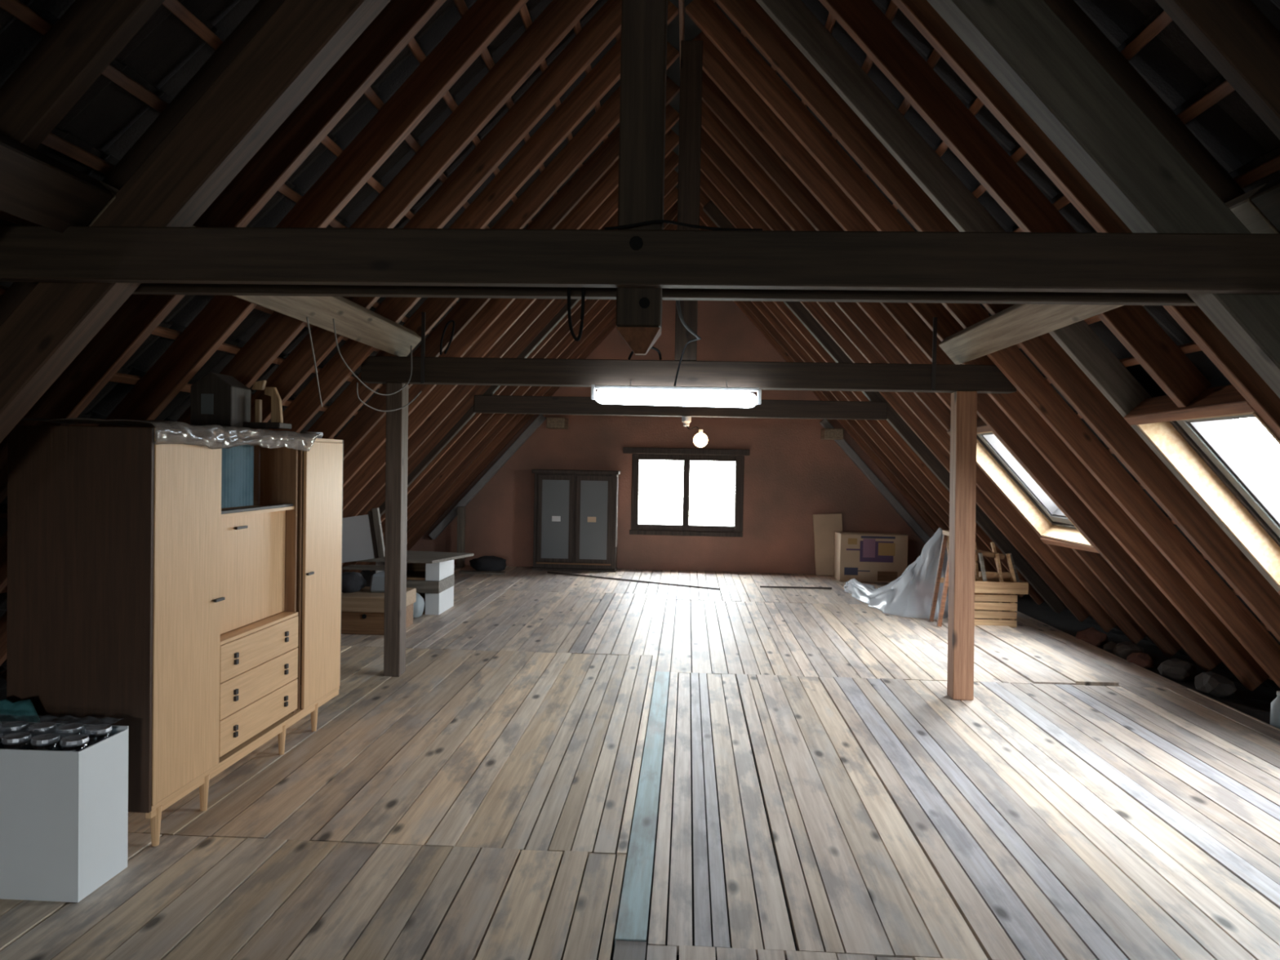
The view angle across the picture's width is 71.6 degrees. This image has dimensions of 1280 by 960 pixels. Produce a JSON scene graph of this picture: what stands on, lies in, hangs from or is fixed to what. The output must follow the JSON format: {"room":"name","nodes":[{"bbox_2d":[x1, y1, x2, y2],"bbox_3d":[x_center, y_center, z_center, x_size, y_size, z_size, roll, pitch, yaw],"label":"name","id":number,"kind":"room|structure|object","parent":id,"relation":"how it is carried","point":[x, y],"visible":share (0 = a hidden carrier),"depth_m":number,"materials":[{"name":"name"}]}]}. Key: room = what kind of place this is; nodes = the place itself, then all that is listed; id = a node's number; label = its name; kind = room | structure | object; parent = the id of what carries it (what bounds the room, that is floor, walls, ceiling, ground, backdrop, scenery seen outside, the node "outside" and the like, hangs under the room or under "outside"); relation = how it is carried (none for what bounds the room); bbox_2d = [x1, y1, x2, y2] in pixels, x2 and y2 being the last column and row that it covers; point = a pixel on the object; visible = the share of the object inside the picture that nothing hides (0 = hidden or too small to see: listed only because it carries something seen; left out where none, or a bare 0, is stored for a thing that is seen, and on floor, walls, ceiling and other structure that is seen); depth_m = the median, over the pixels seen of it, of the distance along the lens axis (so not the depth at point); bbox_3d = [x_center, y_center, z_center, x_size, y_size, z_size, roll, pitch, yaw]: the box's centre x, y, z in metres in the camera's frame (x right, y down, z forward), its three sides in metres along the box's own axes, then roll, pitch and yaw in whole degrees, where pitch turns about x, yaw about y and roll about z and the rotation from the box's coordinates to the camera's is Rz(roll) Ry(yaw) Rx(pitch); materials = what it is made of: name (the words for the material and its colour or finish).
{"room":"attic","nodes":[
{"label":"attic","id":0,"kind":"room"},
{"bbox_2d":[0,0,679,689],"bbox_3d":[-2.303,-1.022,3.059,4.848,5.377,20.100,1,1,3],"label":"ceiling","id":1,"kind":"structure","parent":0,"point":[440,113],"depth_m":4.78,"materials":[{"name":"black wood"}]},
{"bbox_2d":[0,564,1279,959],"bbox_3d":[0.034,1.557,3.084,9.300,0.180,19.900,1,1,3],"label":"floor","id":2,"kind":"structure","parent":0,"point":[557,766],"depth_m":4.05,"materials":[{"name":"brown wood"}]},
{"bbox_2d":[0,721,128,902],"bbox_3d":[-2.196,1.177,3.192,0.560,0.530,0.270,1,1,3],"label":"box","id":3,"kind":"object","parent":2,"relation":"on","point":[64,811],"visible":0.98,"depth_m":3.06,"materials":[{"name":"white cardboard"}]},
{"bbox_2d":[0,720,28,732],"bbox_3d":[-2.292,0.986,3.254,0.094,0.183,0.094,1,1,3],"label":"jar","id":4,"kind":"object","parent":3,"relation":"in","point":[18,726],"visible":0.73,"depth_m":3.24,"materials":[{"name":"silver glass"}]},
{"bbox_2d":[0,732,31,744],"bbox_3d":[-2.193,0.990,3.123,0.094,0.183,0.094,1,1,3],"label":"jar","id":5,"kind":"object","parent":3,"relation":"in","point":[19,737],"visible":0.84,"depth_m":3.11,"materials":[{"name":"silver glass"}]},
{"bbox_2d":[0,697,39,722],"bbox_3d":[-2.413,1.134,3.397,0.284,0.600,0.074,1,1,3],"label":"cloth bag","id":6,"kind":"object","parent":3,"relation":"in","point":[21,710],"visible":0.16,"depth_m":3.38,"materials":[{"name":"teal fabric"}]},
{"bbox_2d":[27,721,56,733],"bbox_3d":[-2.186,0.988,3.248,0.094,0.183,0.094,1,1,3],"label":"jar","id":7,"kind":"object","parent":3,"relation":"in","point":[47,726],"visible":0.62,"depth_m":3.23,"materials":[{"name":"silver glass"}]},
{"bbox_2d":[30,733,60,746],"bbox_3d":[-2.087,0.993,3.117,0.094,0.183,0.094,1,1,3],"label":"jar","id":8,"kind":"object","parent":3,"relation":"in","point":[49,738],"visible":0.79,"depth_m":3.11,"materials":[{"name":"silver glass"}]},
{"bbox_2d":[56,723,84,734],"bbox_3d":[-2.080,0.990,3.242,0.094,0.183,0.094,1,1,3],"label":"jar","id":9,"kind":"object","parent":3,"relation":"in","point":[69,728],"visible":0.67,"depth_m":3.23,"materials":[{"name":"silver glass"}]},
{"bbox_2d":[59,733,88,746],"bbox_3d":[-1.981,0.995,3.112,0.094,0.183,0.094,1,1,3],"label":"jar","id":10,"kind":"object","parent":3,"relation":"in","point":[72,740],"visible":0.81,"depth_m":3.10,"materials":[{"name":"silver glass"}]},
{"bbox_2d":[84,724,111,735],"bbox_3d":[-1.975,0.992,3.236,0.094,0.183,0.094,1,1,3],"label":"jar","id":11,"kind":"object","parent":3,"relation":"in","point":[99,729],"visible":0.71,"depth_m":3.23,"materials":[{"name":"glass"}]},
{"bbox_2d":[6,425,343,846],"bbox_3d":[-2.112,0.597,4.383,0.598,1.645,1.900,1,1,3],"label":"wardrobe","id":12,"kind":"object","parent":2,"relation":"on","point":[188,598],"visible":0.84,"depth_m":3.56,"materials":[{"name":"brown wood"}]},
{"bbox_2d":[20,417,321,451],"bbox_3d":[-2.112,-0.201,4.147,0.650,0.114,1.521,1,1,3],"label":"plastic sheet","id":13,"kind":"object","parent":12,"relation":"on","point":[215,436],"visible":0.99,"depth_m":3.80,"materials":[{"name":"clear"}]},
{"bbox_2d":[190,372,291,429],"bbox_3d":[-2.032,-0.402,4.535,0.400,0.268,0.268,1,1,3],"label":"clutter","id":14,"kind":"object","parent":13,"relation":"on","point":[219,399],"visible":0.94,"depth_m":4.42,"materials":[{"name":"brown wood"}]},
{"bbox_2d":[221,505,293,517],"bbox_3d":[-2.123,0.150,4.330,0.538,0.016,0.786,1,1,3],"label":"shelf","id":15,"kind":"object","parent":12,"relation":"attached to","point":[249,511],"depth_m":4.37,"materials":[{"name":"brown wood"}]},
{"bbox_2d":[220,611,297,645],"bbox_3d":[-2.120,0.712,4.341,0.566,0.016,0.786,1,1,3],"label":"shelf","id":16,"kind":"object","parent":12,"relation":"attached to","point":[233,635],"depth_m":4.32,"materials":[{"name":"brown wood"}]},
{"bbox_2d":[301,431,323,438],"bbox_3d":[-1.858,-0.254,5.034,0.120,0.036,0.118,1,1,3],"label":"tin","id":17,"kind":"object","parent":12,"relation":"on","point":[320,436],"visible":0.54,"depth_m":5.01,"materials":[{"name":"silver metal"}]},
{"bbox_2d":[342,564,384,570],"bbox_3d":[-2.561,0.827,8.389,0.420,0.024,0.200,1,1,3],"label":"panel","id":18,"kind":"object","parent":2,"relation":"on","point":[370,567],"visible":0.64,"depth_m":8.30,"materials":[{"name":"wood"}]},
{"bbox_2d":[342,507,384,563],"bbox_3d":[-2.681,0.528,8.379,0.568,0.543,0.050,1,1,3],"label":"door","id":19,"kind":"structure","parent":18,"relation":"on","point":[362,539],"depth_m":8.37,"materials":[{"name":"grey wood"}]},
{"bbox_2d":[341,586,416,635],"bbox_3d":[-2.510,1.169,7.982,0.820,0.335,0.620,1,1,3],"label":"wooden chest","id":20,"kind":"object","parent":2,"relation":"on","point":[362,611],"visible":0.48,"depth_m":7.71,"materials":[{"name":"brown wood"}]},
{"bbox_2d":[342,571,367,592],"bbox_3d":[-2.607,0.909,7.973,0.310,0.177,0.313,1,1,3],"label":"bundle","id":21,"kind":"object","parent":20,"relation":"on","point":[352,582],"visible":0.6,"depth_m":7.87,"materials":[{"name":"grey fabric"}]},
{"bbox_2d":[369,572,384,592],"bbox_3d":[-2.289,0.922,8.005,0.244,0.163,0.200,1,1,3],"label":"pail","id":22,"kind":"object","parent":20,"relation":"on","point":[377,580],"visible":0.48,"depth_m":7.91,"materials":[{"name":"grey plastic"}]},
{"bbox_2d":[383,382,408,676],"bbox_3d":[-1.726,0.353,6.283,0.130,2.072,0.205,1,1,3],"label":"post","id":23,"kind":"object","parent":2,"relation":"on","point":[397,421],"visible":0.96,"depth_m":6.23,"materials":[{"name":"brown wood"}]},
{"bbox_2d":[360,355,1016,393],"bbox_3d":[0.293,-0.726,6.120,4.460,0.185,0.160,1,1,3],"label":"tie beam","id":24,"kind":"structure","parent":23,"relation":"on","point":[558,372],"depth_m":6.04,"materials":[{"name":"brown wood"}]},
{"bbox_2d":[420,311,425,383],"bbox_3d":[-1.496,-0.911,6.124,0.024,0.490,0.013,1,1,3],"label":"strap","id":25,"kind":"object","parent":24,"relation":"attached to","point":[423,313],"visible":1,"depth_m":6.12,"materials":[{"name":"grey metal"}]},
{"bbox_2d":[440,320,454,354],"bbox_3d":[-1.315,-0.975,6.061,0.099,0.240,0.037,1,1,-12],"label":"cable","id":26,"kind":"object","parent":24,"relation":"on","point":[450,321],"visible":1,"depth_m":6.05,"materials":[{"name":"black rubber"}]},
{"bbox_2d":[627,346,662,359],"bbox_3d":[0.033,-0.871,6.080,0.236,0.097,0.039,1,1,3],"label":"cable","id":27,"kind":"object","parent":24,"relation":"on","point":[652,348],"visible":0.6,"depth_m":6.07,"materials":[{"name":"black rubber"}]},
{"bbox_2d":[591,380,761,408],"bbox_3d":[0.241,-0.582,5.964,1.136,0.182,0.158,1,1,3],"label":"lamp","id":28,"kind":"object","parent":24,"relation":"hanging from","point":[686,396],"visible":1,"depth_m":5.90,"materials":[{"name":"white plastic"}]},
{"bbox_2d":[595,389,757,408],"bbox_3d":[0.239,-0.545,5.936,1.080,0.111,0.100,1,1,3],"label":"diffuser","id":29,"kind":"object","parent":28,"relation":"attached to","point":[686,397],"depth_m":5.90,"materials":[{"name":"white plastic"}]},
{"bbox_2d":[674,40,702,360],"bbox_3d":[0.335,-1.893,6.095,0.150,2.157,0.155,1,1,3],"label":"post","id":30,"kind":"object","parent":24,"relation":"on","point":[691,51],"visible":0.76,"depth_m":6.01,"materials":[{"name":"brown wood"}]},
{"bbox_2d":[931,317,937,391],"bbox_3d":[1.968,-0.842,5.939,0.024,0.490,0.013,1,1,3],"label":"strap","id":31,"kind":"object","parent":24,"relation":"attached to","point":[935,319],"visible":1,"depth_m":5.93,"materials":[{"name":"grey metal"}]},
{"bbox_2d":[413,592,424,617],"bbox_3d":[-2.186,1.208,8.607,0.193,0.243,0.171,1,1,3],"label":"plastic bag","id":32,"kind":"object","parent":2,"relation":"on","point":[418,606],"visible":0.54,"depth_m":8.56,"materials":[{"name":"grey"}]},
{"bbox_2d":[417,586,453,614],"bbox_3d":[-2.284,1.212,9.037,0.640,0.215,0.550,1,1,3],"label":"box","id":33,"kind":"object","parent":2,"relation":"on","point":[434,603],"visible":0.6,"depth_m":8.79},
{"bbox_2d":[406,573,454,593],"bbox_3d":[-2.289,1.043,9.019,0.665,0.118,0.580,1,1,3],"label":"panel","id":34,"kind":"object","parent":33,"relation":"on","point":[421,586],"visible":0.44,"depth_m":8.72,"materials":[{"name":"brown wood"}]},
{"bbox_2d":[375,560,453,581],"bbox_3d":[-2.278,0.883,9.030,0.640,0.198,0.550,1,1,3],"label":"box","id":35,"kind":"object","parent":34,"relation":"on","point":[437,571],"visible":0.44,"depth_m":8.88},
{"bbox_2d":[355,550,473,563],"bbox_3d":[-2.265,0.770,8.952,1.049,0.028,0.900,1,1,3],"label":"panel","id":36,"kind":"object","parent":35,"relation":"on","point":[412,557],"visible":0.52,"depth_m":8.82,"materials":[{"name":"grey wood"}]},
{"bbox_2d":[456,506,465,567],"bbox_3d":[-2.544,0.809,12.624,0.090,0.860,0.120,1,1,3],"label":"post","id":37,"kind":"object","parent":2,"relation":"on","point":[460,510],"visible":1,"depth_m":12.57,"materials":[{"name":"brown wood"}]},
{"bbox_2d":[457,570,505,574],"bbox_3d":[-2.136,1.249,11.995,0.600,0.022,0.170,1,1,3],"label":"panel","id":38,"kind":"object","parent":2,"relation":"on","point":[460,571],"visible":1,"depth_m":11.92,"materials":[{"name":"brown wood"}]},
{"bbox_2d":[469,555,506,571],"bbox_3d":[-2.110,1.149,12.264,0.513,0.212,0.338,1,1,3],"label":"sack","id":39,"kind":"object","parent":2,"relation":"on","point":[489,563],"visible":0.94,"depth_m":12.15,"materials":[{"name":"grey fabric"}]},
{"bbox_2d":[531,469,620,572],"bbox_3d":[-0.908,0.566,12.586,1.220,1.410,0.370,1,1,3],"label":"cabinet","id":40,"kind":"object","parent":2,"relation":"on","point":[575,512],"visible":1,"depth_m":12.42,"materials":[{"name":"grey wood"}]},
{"bbox_2d":[546,571,720,590],"bbox_3d":[-0.143,1.293,11.452,2.594,0.022,0.022,2,1,31],"label":"stick","id":41,"kind":"object","parent":2,"relation":"on","point":[584,575],"visible":1,"depth_m":11.38,"materials":[{"name":"brown wood"}]},
{"bbox_2d":[0,0,1279,443],"bbox_3d":[0.071,-0.563,2.920,7.793,4.359,0.299,1,1,3],"label":"roof truss","id":42,"kind":"object","parent":2,"relation":"on","point":[1184,246],"visible":1,"depth_m":2.84,"materials":[{"name":"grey wood"}]},
{"bbox_2d":[0,133,111,232],"bbox_3d":[-1.974,-0.854,0.525,0.185,0.193,4.870,1,1,3],"label":"purlin","id":43,"kind":"object","parent":42,"relation":"on","point":[37,188],"visible":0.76,"depth_m":2.71,"materials":[{"name":"brown wood"}]},
{"bbox_2d":[86,181,421,356],"bbox_3d":[-1.750,-0.936,4.671,0.185,0.193,3.425,1,1,3],"label":"purlin","id":44,"kind":"object","parent":42,"relation":"on","point":[353,321],"visible":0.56,"depth_m":5.07,"materials":[{"name":"brown wood"}]},
{"bbox_2d":[306,316,322,407],"bbox_3d":[-1.645,-0.580,4.511,0.018,0.376,0.790,1,1,-15],"label":"cable","id":45,"kind":"object","parent":44,"relation":"hanging from","point":[307,318],"visible":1,"depth_m":4.38,"materials":[{"name":"grey metal"}]},
{"bbox_2d":[333,318,412,395],"bbox_3d":[-1.543,-0.681,5.179,0.056,0.356,1.011,1,1,11],"label":"cable","id":46,"kind":"object","parent":44,"relation":"hanging from","point":[345,363],"visible":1,"depth_m":5.12,"materials":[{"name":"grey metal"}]},
{"bbox_2d":[356,382,422,411],"bbox_3d":[-1.550,-0.497,5.439,0.067,0.156,0.724,1,1,16],"label":"cable","id":47,"kind":"object","parent":46,"relation":"hanging from","point":[415,397],"visible":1,"depth_m":5.44,"materials":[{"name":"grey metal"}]},
{"bbox_2d":[567,287,585,341],"bbox_3d":[-0.212,-0.638,2.944,0.060,0.355,0.012,1,1,3],"label":"cable","id":48,"kind":"object","parent":42,"relation":"hanging from","point":[583,289],"visible":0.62,"depth_m":2.94,"materials":[{"name":"black rubber"}]},
{"bbox_2d":[615,326,661,355],"bbox_3d":[-0.004,-0.456,2.938,0.144,0.078,0.148,1,1,3],"label":"pendant","id":49,"kind":"object","parent":42,"relation":"attached to","point":[640,340],"depth_m":2.89,"materials":[{"name":"brown wood"}]},
{"bbox_2d":[604,219,762,230],"bbox_3d":[0.137,-0.807,2.821,0.501,0.037,0.019,1,1,2],"label":"cable","id":50,"kind":"object","parent":42,"relation":"on","point":[655,220],"visible":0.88,"depth_m":2.82,"materials":[{"name":"black rubber"}]},
{"bbox_2d":[673,300,701,386],"bbox_3d":[0.236,-0.736,4.545,0.168,0.286,2.952,1,1,3],"label":"cable","id":51,"kind":"object","parent":42,"relation":"hanging from","point":[677,302],"visible":0.89,"depth_m":4.09,"materials":[{"name":"grey plastic"}]},
{"bbox_2d":[938,182,1279,364],"bbox_3d":[2.076,-0.860,4.466,0.185,0.193,3.425,1,1,3],"label":"purlin","id":52,"kind":"object","parent":42,"relation":"on","point":[1017,323],"visible":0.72,"depth_m":4.72,"materials":[{"name":"brown wood"}]},
{"bbox_2d":[1250,176,1279,231],"bbox_3d":[1.852,-0.778,0.320,0.185,0.193,4.870,1,1,3],"label":"purlin","id":53,"kind":"object","parent":42,"relation":"on","point":[1267,199],"visible":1,"depth_m":2.70,"materials":[{"name":"brown wood"}]},
{"bbox_2d":[378,200,1066,613],"bbox_3d":[0.420,-0.852,9.376,8.187,4.306,0.140,1,1,3],"label":"roof truss","id":54,"kind":"object","parent":2,"relation":"on","point":[877,409],"visible":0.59,"depth_m":9.26,"materials":[{"name":"brown wood"}]},
{"bbox_2d":[681,416,707,447],"bbox_3d":[0.569,-0.503,9.290,0.284,0.319,0.148,1,1,16],"label":"light bulb","id":55,"kind":"object","parent":54,"relation":"hanging from","point":[700,439],"visible":1,"depth_m":9.24,"materials":[{"name":"white glass"}]},
{"bbox_2d":[760,586,831,589],"bbox_3d":[1.945,1.341,11.075,0.890,0.022,0.022,1,1,1],"label":"stick","id":56,"kind":"object","parent":2,"relation":"on","point":[787,587],"visible":1,"depth_m":11.06,"materials":[{"name":"brown wood"}]},
{"bbox_2d":[813,513,842,575],"bbox_3d":[2.652,0.908,12.480,0.444,0.877,0.168,1,1,3],"label":"board","id":57,"kind":"object","parent":2,"relation":"on","point":[824,526],"visible":0.76,"depth_m":12.47,"materials":[{"name":"brown cardboard"}]},
{"bbox_2d":[833,531,907,582],"bbox_3d":[3.125,1.040,12.054,0.890,0.637,0.475,1,1,3],"label":"carton","id":58,"kind":"object","parent":2,"relation":"on","point":[859,557],"visible":1,"depth_m":11.82,"materials":[{"name":"brown cardboard"}]},
{"bbox_2d":[844,567,857,575],"bbox_3d":[2.815,1.217,11.841,0.180,0.100,0.002,1,1,3],"label":"print","id":59,"kind":"object","parent":58,"relation":"attached to","point":[847,571],"depth_m":11.84,"materials":[{"name":"blue"}]},
{"bbox_2d":[848,537,857,544],"bbox_3d":[2.832,0.817,11.832,0.120,0.080,0.002,1,1,3],"label":"print","id":60,"kind":"object","parent":58,"relation":"attached to","point":[851,540],"depth_m":11.83,"materials":[{"name":"brown"}]},
{"bbox_2d":[846,548,862,550],"bbox_3d":[2.860,0.928,11.831,0.220,0.020,0.005,1,1,3],"label":"print","id":61,"kind":"object","parent":58,"relation":"attached to","point":[846,548],"depth_m":11.83,"materials":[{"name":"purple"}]},
{"bbox_2d":[862,538,875,557],"bbox_3d":[3.050,0.907,11.820,0.160,0.250,0.005,1,1,3],"label":"print","id":62,"kind":"object","parent":58,"relation":"attached to","point":[868,544],"depth_m":11.82,"materials":[{"name":"pink"}]},
{"bbox_2d":[859,540,893,562],"bbox_3d":[3.149,0.954,11.817,0.440,0.280,0.002,1,1,3],"label":"print","id":63,"kind":"object","parent":58,"relation":"attached to","point":[870,551],"depth_m":11.82,"materials":[{"name":"purple"}]},
{"bbox_2d":[861,536,895,538],"bbox_3d":[3.168,0.764,11.812,0.450,0.030,0.002,1,1,3],"label":"print","id":64,"kind":"object","parent":58,"relation":"attached to","point":[862,537],"depth_m":11.81,"materials":[{"name":"black"}]},
{"bbox_2d":[878,542,895,555],"bbox_3d":[3.280,0.921,11.808,0.220,0.170,0.005,1,1,3],"label":"print","id":65,"kind":"object","parent":58,"relation":"attached to","point":[884,548],"depth_m":11.80,"materials":[{"name":"brown"}]},
{"bbox_2d":[877,571,897,581],"bbox_3d":[3.293,1.282,11.816,0.260,0.130,0.002,1,1,3],"label":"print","id":66,"kind":"object","parent":58,"relation":"attached to","point":[882,575],"depth_m":11.82},
{"bbox_2d":[915,582,945,613],"bbox_3d":[3.108,1.262,9.490,0.240,0.300,0.245,1,1,3],"label":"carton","id":67,"kind":"object","parent":2,"relation":"on","point":[925,591],"visible":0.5,"depth_m":9.38,"materials":[{"name":"white cardboard"}]},
{"bbox_2d":[935,596,941,608],"bbox_3d":[3.141,1.295,9.368,0.120,0.118,0.003,1,1,3],"label":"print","id":68,"kind":"object","parent":67,"relation":"attached to","point":[939,598],"depth_m":9.37},
{"bbox_2d":[928,530,949,626],"bbox_3d":[3.032,0.961,8.710,0.285,0.910,0.360,1,1,3],"label":"trestle","id":69,"kind":"object","parent":2,"relation":"on","point":[945,540],"visible":0.48,"depth_m":8.83,"materials":[{"name":"brown wood"}]},
{"bbox_2d":[946,391,977,700],"bbox_3d":[2.173,0.436,5.991,0.135,2.061,0.140,1,0,3],"label":"post","id":70,"kind":"object","parent":2,"relation":"on","point":[963,420],"visible":1,"depth_m":5.92,"materials":[{"name":"brown wood"}]},
{"bbox_2d":[974,593,1017,627],"bbox_3d":[3.434,1.266,8.844,0.480,0.330,0.420,1,1,3],"label":"wooden crate","id":71,"kind":"object","parent":2,"relation":"on","point":[1002,607],"visible":0.56,"depth_m":8.63,"materials":[{"name":"brown wood"}]},
{"bbox_2d":[974,542,1028,594],"bbox_3d":[3.491,0.863,8.821,0.560,0.468,0.455,1,1,3],"label":"rack","id":72,"kind":"object","parent":71,"relation":"on","point":[985,582],"visible":0.67,"depth_m":8.63,"materials":[{"name":"brown wood"}]},
{"bbox_2d":[1075,626,1108,646],"bbox_3d":[4.138,1.422,8.123,0.276,0.164,0.286,0,1,-37],"label":"rubble","id":73,"kind":"object","parent":2,"relation":"on","point":[1091,635],"visible":0.84,"depth_m":8.03,"materials":[{"name":"ceramic"}]},
{"bbox_2d":[1102,641,1117,653],"bbox_3d":[4.143,1.464,7.791,0.155,0.095,0.161,1,1,3],"label":"rubble","id":74,"kind":"object","parent":2,"relation":"on","point":[1108,646],"visible":0.61,"depth_m":7.76,"materials":[{"name":"stone"}]},
{"bbox_2d":[1112,640,1144,660],"bbox_3d":[4.141,1.446,7.519,0.246,0.142,0.224,0,2,-45],"label":"rubble","id":75,"kind":"object","parent":2,"relation":"on","point":[1122,650],"visible":0.69,"depth_m":7.45,"materials":[{"name":"stone"}]},
{"bbox_2d":[1126,652,1154,668],"bbox_3d":[4.057,1.463,7.210,0.206,0.118,0.240,1,1,3],"label":"rubble","id":76,"kind":"object","parent":2,"relation":"on","point":[1144,660],"visible":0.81,"depth_m":7.15,"materials":[{"name":"ceramic"}]},
{"bbox_2d":[1157,657,1197,680],"bbox_3d":[4.147,1.456,6.836,0.272,0.151,0.283,2,2,42],"label":"rubble","id":77,"kind":"object","parent":2,"relation":"on","point":[1178,669],"visible":0.99,"depth_m":6.75,"materials":[{"name":"stone"}]},
{"bbox_2d":[1194,671,1236,697],"bbox_3d":[4.121,1.466,6.374,0.235,0.150,0.268,1,1,3],"label":"rubble","id":78,"kind":"object","parent":2,"relation":"on","point":[1211,683],"visible":1,"depth_m":6.29,"materials":[{"name":"stone"}]},
{"bbox_2d":[1270,690,1279,728],"bbox_3d":[4.016,1.441,5.571,0.100,0.228,0.098,1,1,3],"label":"bottle","id":79,"kind":"object","parent":2,"relation":"on","point":[1275,704],"visible":0.87,"depth_m":5.55,"materials":[{"name":"grey plastic"}]},
{"bbox_2d":[409,300,947,577],"bbox_3d":[0.612,-1.191,12.835,9.099,5.050,0.300,1,1,3],"label":"wall","id":80,"kind":"structure","parent":0,"point":[792,475],"depth_m":12.67,"materials":[{"name":"brown paint"}]},
{"bbox_2d":[428,413,546,539],"bbox_3d":[-2.199,-0.045,12.796,1.667,1.837,0.115,1,1,3],"label":"trim","id":81,"kind":"structure","parent":80,"relation":"attached to","point":[540,418],"depth_m":12.74,"materials":[{"name":"brown wood"}]},
{"bbox_2d":[546,417,568,429],"bbox_3d":[-1.171,-0.805,12.602,0.260,0.150,0.368,1,1,3],"label":"beam","id":82,"kind":"structure","parent":80,"relation":"attached to","point":[557,423],"depth_m":12.42,"materials":[{"name":"brown wood"}]},
{"bbox_2d":[678,0,684,64],"bbox_3d":[0.245,-3.057,5.285,0.030,0.200,14.700,1,1,3],"label":"trim","id":83,"kind":"structure","parent":80,"relation":"attached to","point":[681,2],"depth_m":5.78,"materials":[{"name":"brown wood"}]},
{"bbox_2d":[622,447,749,537],"bbox_3d":[0.649,0.172,12.724,1.800,1.250,0.170,1,1,3],"label":"window","id":84,"kind":"structure","parent":80,"relation":"in","point":[686,455],"depth_m":12.68,"materials":[{"name":"brown wood"}]},
{"bbox_2d":[820,428,844,439],"bbox_3d":[2.681,-0.638,12.397,0.260,0.150,0.368,1,1,3],"label":"beam","id":85,"kind":"structure","parent":80,"relation":"attached to","point":[826,433],"depth_m":12.21,"materials":[{"name":"brown wood"}]},
{"bbox_2d":[819,418,937,551],"bbox_3d":[3.355,0.066,12.498,1.667,1.837,0.115,1,1,3],"label":"trim","id":86,"kind":"structure","parent":80,"relation":"attached to","point":[908,518],"depth_m":12.44,"materials":[{"name":"brown wood"}]},
{"bbox_2d":[684,0,1279,692],"bbox_3d":[2.456,-0.927,2.804,4.848,5.377,20.100,1,1,3],"label":"ceiling","id":87,"kind":"structure","parent":0,"point":[817,115],"depth_m":5.21,"materials":[{"name":"black wood"}]},
{"bbox_2d":[946,417,1099,553],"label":"window","id":88,"kind":"structure","parent":87,"relation":"attached to","point":[1055,528],"depth_m":7.75,"materials":[{"name":"brown wood"}]},
{"bbox_2d":[1124,376,1279,595],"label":"window","id":89,"kind":"structure","parent":87,"relation":"attached to","point":[1206,441],"depth_m":4.61,"materials":[{"name":"brown wood"}]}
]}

